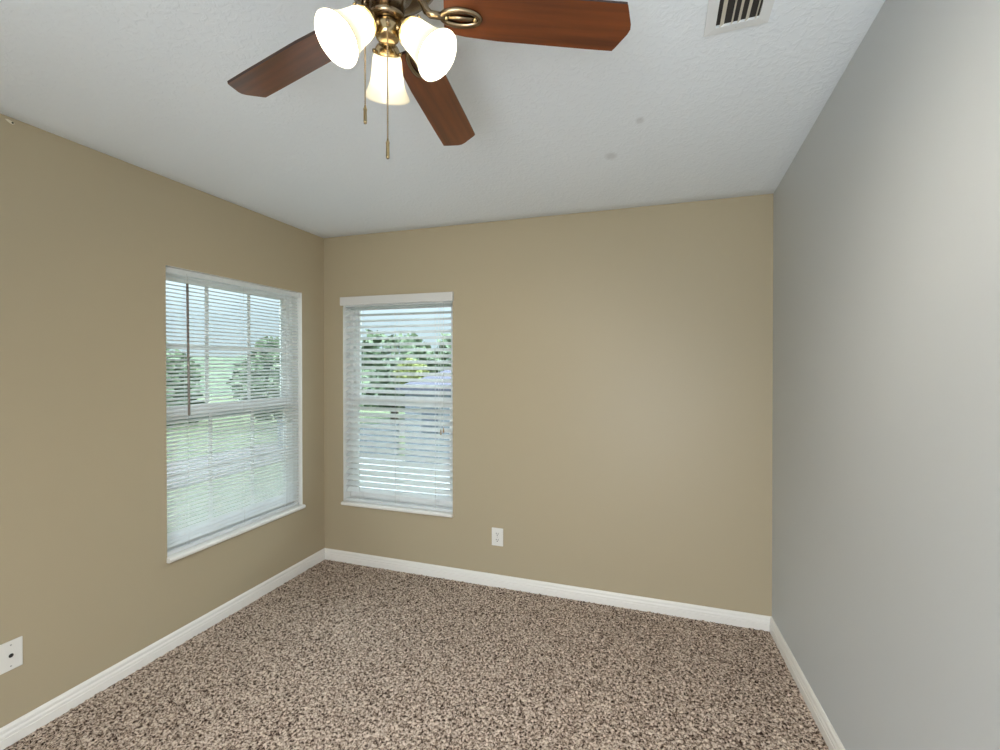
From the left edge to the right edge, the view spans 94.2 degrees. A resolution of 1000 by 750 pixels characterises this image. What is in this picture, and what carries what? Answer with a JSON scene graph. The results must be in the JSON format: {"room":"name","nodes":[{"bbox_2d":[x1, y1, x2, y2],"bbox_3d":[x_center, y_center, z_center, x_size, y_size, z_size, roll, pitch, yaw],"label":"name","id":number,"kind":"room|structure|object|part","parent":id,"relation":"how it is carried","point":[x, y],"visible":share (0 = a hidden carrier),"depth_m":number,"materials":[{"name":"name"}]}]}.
{"room":"empty bedroom","nodes":[
{"label":"empty bedroom","id":0,"kind":"room"},
{"bbox_2d":[0,113,324,727],"bbox_3d":[-2.030,0.218,1.687,0.150,2.541,3.950,0,0,18],"label":"wall","id":1,"kind":"structure","parent":0,"point":[89,237],"depth_m":2.11,"materials":[{"name":"beige paint"}]},
{"bbox_2d":[0,636,22,674],"bbox_3d":[-1.907,1.090,1.811,0.008,0.116,0.073,0,0,18],"label":"cable wall plate","id":2,"kind":"object","parent":1,"relation":"attached to","point":[11,652],"visible":1,"depth_m":1.81,"materials":[{"name":"white plastic"}]},
{"bbox_2d":[0,548,324,749],"bbox_3d":[-1.951,1.383,1.669,0.015,0.112,3.950,0,0,18],"label":"baseboard","id":3,"kind":"structure","parent":1,"relation":"attached to","point":[28,723],"depth_m":2.25,"materials":[{"name":"white wood"}]},
{"bbox_2d":[166,273,305,562],"bbox_3d":[-1.621,0.188,2.874,0.171,1.548,0.980,0,0,18],"label":"window","id":4,"kind":"structure","parent":1,"relation":"in","point":[176,556],"depth_m":2.89,"materials":[{"name":"white plastic"}]},
{"bbox_3d":[-1.686,-0.155,2.893,0.024,0.824,0.916,0,0,18],"label":"sash","id":5,"kind":"part","parent":4,"relation":"part of","materials":[{"name":"white plastic"}]},
{"bbox_3d":[-1.662,0.530,2.889,0.024,0.759,0.916,0,0,18],"label":"sash","id":6,"kind":"part","parent":4,"relation":"part of","materials":[{"name":"white plastic"}]},
{"bbox_2d":[166,267,298,555],"bbox_3d":[-1.586,0.176,2.862,0.045,1.520,0.959,0,0,18],"label":"window blind","id":7,"kind":"object","parent":4,"relation":"attached to","point":[169,270],"visible":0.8,"depth_m":2.77,"materials":[{"name":"white plastic"}]},
{"bbox_3d":[-1.718,0.189,2.532,0.002,1.459,0.002,0,0,18],"label":"ladder cord","id":8,"kind":"part","parent":7,"relation":"part of","materials":[{"name":"white fabric"}]},
{"bbox_3d":[-1.692,0.189,2.523,0.002,1.459,0.002,0,0,18],"label":"ladder cord","id":9,"kind":"part","parent":7,"relation":"part of","materials":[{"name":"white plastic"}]},
{"bbox_3d":[-1.593,0.920,2.870,0.024,0.032,0.950,0,0,18],"label":"rail","id":10,"kind":"part","parent":7,"relation":"part of","materials":[{"name":"white plastic"}]},
{"bbox_3d":[-1.579,0.181,2.865,0.002,1.459,0.002,0,1,-42],"label":"ladder cord","id":11,"kind":"part","parent":7,"relation":"part of","materials":[{"name":"white fabric"}]},
{"bbox_3d":[-1.469,0.174,3.197,0.002,1.459,0.002,0,0,-12],"label":"ladder cord","id":12,"kind":"part","parent":7,"relation":"part of","materials":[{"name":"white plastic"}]},
{"bbox_3d":[-1.593,0.943,2.870,0.111,0.039,0.980,0,0,18],"label":"sill","id":13,"kind":"part","parent":4,"relation":"part of","materials":[{"name":"white"}]},
{"bbox_2d":[4,559,828,749],"bbox_3d":[-0.527,1.420,1.200,3.013,0.222,3.950,0,0,18],"label":"floor","id":14,"kind":"structure","parent":0,"point":[338,655],"depth_m":2.14,"materials":[{"name":"brown carpet"}]},
{"bbox_2d":[0,0,884,237],"bbox_3d":[-0.528,-1.120,1.182,3.313,0.244,4.250,0,0,18],"label":"ceiling","id":15,"kind":"structure","parent":0,"point":[674,113],"depth_m":1.81,"materials":[{"name":"paint"}]},
{"bbox_2d":[227,0,630,158],"bbox_3d":[-0.263,-0.777,1.100,1.087,0.591,1.070,0,0,18],"label":"ceiling fan","id":16,"kind":"object","parent":15,"relation":"hanging from","point":[339,36],"visible":1,"depth_m":1.09,"materials":[{"name":"brown wood"}]},
{"bbox_3d":[-0.559,-0.829,1.239,0.445,0.007,0.114,-2,9,30],"label":"blade","id":17,"kind":"part","parent":16,"relation":"part of","materials":[{"name":"brown wood"}]},
{"bbox_3d":[-0.337,-0.734,0.995,0.112,0.126,0.124,0,0,18],"label":"lamp shade","id":18,"kind":"part","parent":16,"relation":"part of","materials":[{"name":"white glass"}]},
{"bbox_3d":[-0.317,-0.755,1.009,0.047,0.062,0.057,0,0,18],"label":"light bulb","id":19,"kind":"part","parent":16,"relation":"part of","materials":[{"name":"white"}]},
{"bbox_3d":[-0.307,-0.730,1.057,0.004,0.243,0.004,0,0,18],"label":"pull chain","id":20,"kind":"part","parent":16,"relation":"part of","materials":[{"name":"gold metal"}]},
{"bbox_3d":[-0.249,-0.653,1.028,0.004,0.266,0.004,0,0,18],"label":"pull chain","id":21,"kind":"part","parent":16,"relation":"part of","materials":[{"name":"gold metal"}]},
{"bbox_3d":[-0.287,-0.731,1.165,0.115,0.126,0.124,0,0,18],"label":"lamp shade","id":22,"kind":"part","parent":16,"relation":"part of","materials":[{"name":"white glass"}]},
{"bbox_3d":[-0.180,-0.751,1.040,0.061,0.061,0.043,0,0,18],"label":"light bulb","id":23,"kind":"part","parent":16,"relation":"part of","materials":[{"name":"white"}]},
{"bbox_3d":[-0.159,-0.730,1.034,0.126,0.126,0.112,0,0,18],"label":"lamp shade","id":24,"kind":"part","parent":16,"relation":"part of","materials":[{"name":"white glass"}]},
{"bbox_3d":[-0.182,-0.821,1.404,0.114,0.007,0.445,-13,-6,11],"label":"blade","id":25,"kind":"part","parent":16,"relation":"part of","materials":[{"name":"brown wood"}]},
{"bbox_3d":[0.091,-0.836,1.096,0.445,0.007,0.114,0,-15,-6],"label":"blade","id":26,"kind":"part","parent":16,"relation":"part of","materials":[{"name":"brown wood"}]},
{"bbox_2d":[704,0,774,36],"bbox_3d":[0.669,-1.079,1.262,0.179,0.031,0.363,0,0,18],"label":"ceiling vent","id":27,"kind":"object","parent":15,"relation":"in","point":[722,16],"visible":1,"depth_m":1.38,"materials":[{"name":"white metal"}]},
{"bbox_2d":[324,194,772,615],"bbox_3d":[0.115,0.207,3.138,3.313,2.539,0.150,0,0,18],"label":"wall","id":28,"kind":"structure","parent":0,"point":[613,369],"depth_m":2.90,"materials":[{"name":"beige paint"}]},
{"bbox_2d":[341,304,452,517],"bbox_3d":[-0.733,0.209,3.401,0.900,1.531,0.171,0,0,18],"label":"window","id":29,"kind":"structure","parent":28,"relation":"in","point":[353,493],"depth_m":3.44,"materials":[{"name":"white plastic"}]},
{"bbox_2d":[340,292,453,511],"bbox_3d":[-0.746,0.182,3.365,0.919,1.532,0.086,0,0,18],"label":"window blind","id":30,"kind":"object","parent":29,"relation":"attached to","point":[359,302],"visible":0.87,"depth_m":3.37,"materials":[{"name":"white plastic"}]},
{"bbox_3d":[-1.030,0.205,3.503,0.002,1.435,0.002,0,0,18],"label":"ladder cord","id":31,"kind":"part","parent":30,"relation":"part of","materials":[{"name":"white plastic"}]},
{"bbox_3d":[-0.740,0.935,3.384,0.876,0.026,0.050,0,0,18],"label":"rail","id":32,"kind":"part","parent":30,"relation":"part of","materials":[{"name":"white plastic"}]},
{"bbox_3d":[-0.453,0.212,3.256,0.002,1.435,0.002,0,0,18],"label":"ladder cord","id":33,"kind":"part","parent":30,"relation":"part of","materials":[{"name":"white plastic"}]},
{"bbox_3d":[-0.436,0.212,3.307,0.002,1.435,0.002,0,0,18],"label":"ladder cord","id":34,"kind":"part","parent":30,"relation":"part of","materials":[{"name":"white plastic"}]},
{"bbox_3d":[-0.393,-0.070,3.230,0.002,0.869,0.004,0,0,18],"label":"lift cord","id":35,"kind":"part","parent":30,"relation":"part of","materials":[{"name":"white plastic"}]},
{"bbox_3d":[-0.742,0.958,3.378,0.900,0.033,0.111,0,0,18],"label":"sill","id":36,"kind":"part","parent":29,"relation":"part of","materials":[{"name":"white"}]},
{"bbox_3d":[-0.719,0.538,3.444,0.836,0.767,0.024,0,0,18],"label":"sash","id":37,"kind":"part","parent":29,"relation":"part of","materials":[{"name":"white plastic"}]},
{"bbox_3d":[-0.712,-0.164,3.463,0.836,0.749,0.024,0,0,18],"label":"sash","id":38,"kind":"part","parent":29,"relation":"part of","materials":[{"name":"white plastic"}]},
{"bbox_2d":[492,527,502,545],"bbox_3d":[-0.017,1.077,3.103,0.080,0.120,0.009,0,0,18],"label":"power outlet","id":39,"kind":"object","parent":28,"relation":"attached to","point":[497,533],"visible":1,"depth_m":3.10,"materials":[{"name":"white plastic"}]},
{"bbox_2d":[325,548,771,631],"bbox_3d":[0.089,1.372,3.067,3.013,0.110,0.015,0,0,18],"label":"baseboard","id":40,"kind":"structure","parent":28,"relation":"attached to","point":[690,611],"depth_m":2.96,"materials":[{"name":"white wood"}]},
{"bbox_2d":[772,0,999,749],"bbox_3d":[0.974,0.177,0.695,0.150,2.633,3.950,0,0,18],"label":"wall","id":41,"kind":"structure","parent":0,"point":[886,437],"depth_m":1.26,"materials":[{"name":"grey paint"}]},
{"bbox_2d":[769,617,844,749],"bbox_3d":[0.896,1.341,0.729,0.015,0.204,3.950,0,0,18],"label":"baseboard","id":42,"kind":"structure","parent":41,"relation":"attached to","point":[826,729],"depth_m":1.97,"materials":[{"name":"white wood"}]},
{"label":"outside","id":43,"kind":"structure","parent":0,"visible":0},
{"bbox_2d":[167,393,404,532],"bbox_3d":[-33.096,4.078,50.911,170.000,0.001,190.000,0,0,18],"label":"ground","id":44,"kind":"structure","parent":43,"point":[389,412],"depth_m":29.79,"materials":[{"name":"green plant"}]},
{"bbox_2d":[166,337,204,426],"bbox_3d":[-29.870,1.303,38.531,9.518,9.953,10.246,0,0,-2],"label":"broadleaf tree","id":45,"kind":"object","parent":44,"relation":"on","point":[166,337],"visible":0.06,"depth_m":38.93,"materials":[{"name":"green plant"}]},
{"bbox_2d":[226,336,282,420],"bbox_3d":[-17.545,0.466,37.349,7.250,7.407,7.196,0,0,18],"label":"broadleaf tree","id":46,"kind":"object","parent":44,"relation":"on","point":[266,336],"visible":0.22,"depth_m":35.17,"materials":[{"name":"green plant"}]},
{"bbox_2d":[267,352,369,414],"bbox_3d":[-11.530,0.734,30.143,6.562,6.968,6.120,0,1,45],"label":"broadleaf tree","id":47,"kind":"object","parent":44,"relation":"on","point":[362,376],"visible":0.02,"depth_m":29.14,"materials":[{"name":"green plant"}]},
{"bbox_2d":[277,420,398,454],"bbox_3d":[-8.848,3.323,24.975,7.710,1.846,0.160,0,0,18],"label":"fence","id":48,"kind":"object","parent":44,"relation":"on","point":[277,420],"visible":0.14,"depth_m":24.08,"materials":[{"name":"grey"}]},
{"bbox_2d":[361,329,433,419],"bbox_3d":[-9.800,-0.129,43.160,8.623,8.513,8.490,0,0,18],"label":"broadleaf tree","id":49,"kind":"object","parent":44,"relation":"on","point":[400,334],"visible":0.3,"depth_m":40.99,"materials":[{"name":"green plant"}]},
{"bbox_2d":[393,358,428,383],"bbox_3d":[-6.360,1.427,33.551,2.479,5.520,2.580,0,0,18],"label":"broadleaf tree","id":50,"kind":"object","parent":44,"relation":"on","point":[418,365],"visible":0.27,"depth_m":32.96,"materials":[{"name":"green plant"}]},
{"bbox_2d":[395,370,450,464],"bbox_3d":[0.212,1.468,25.151,8.600,5.545,8.000,0,0,18],"label":"house","id":51,"kind":"structure","parent":44,"relation":"on","point":[445,371],"depth_m":22.52,"materials":[{"name":"grey"}]},
{"bbox_3d":[-3.376,2.166,22.422,0.940,1.240,0.018,0,0,18],"label":"pane","id":52,"kind":"part","parent":51,"relation":"part of","materials":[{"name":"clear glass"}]},
{"bbox_2d":[428,333,450,372],"bbox_3d":[-2.707,-0.020,39.282,7.410,8.341,6.518,0,1,-39],"label":"broadleaf tree","id":53,"kind":"object","parent":44,"relation":"on","point":[446,334],"visible":0.08,"depth_m":37.68,"materials":[{"name":"green plant"}]},
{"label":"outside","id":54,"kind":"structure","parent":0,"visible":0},
{"bbox_2d":[360,457,449,495],"bbox_3d":[-4.794,4.263,20.531,18.200,0.028,5.650,0,0,18],"label":"driveway","id":55,"kind":"structure","parent":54,"point":[360,457],"depth_m":19.80,"materials":[{"name":"grey concrete"}]},
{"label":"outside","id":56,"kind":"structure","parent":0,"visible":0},
{"bbox_2d":[171,355,391,397],"bbox_3d":[-32.268,-0.338,37.442,160.000,9.217,165.000,0,0,18],"label":"hills","id":57,"kind":"structure","parent":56,"point":[243,355],"depth_m":103.69,"materials":[{"name":"green plant"}]},
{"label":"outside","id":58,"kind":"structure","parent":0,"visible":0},
{"bbox_2d":[167,419,404,489],"bbox_3d":[-10.118,4.180,32.793,5.000,0.028,170.000,0,0,18],"label":"road","id":59,"kind":"structure","parent":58,"point":[401,419],"depth_m":22.68,"materials":[{"name":"grey asphalt"}]}
]}

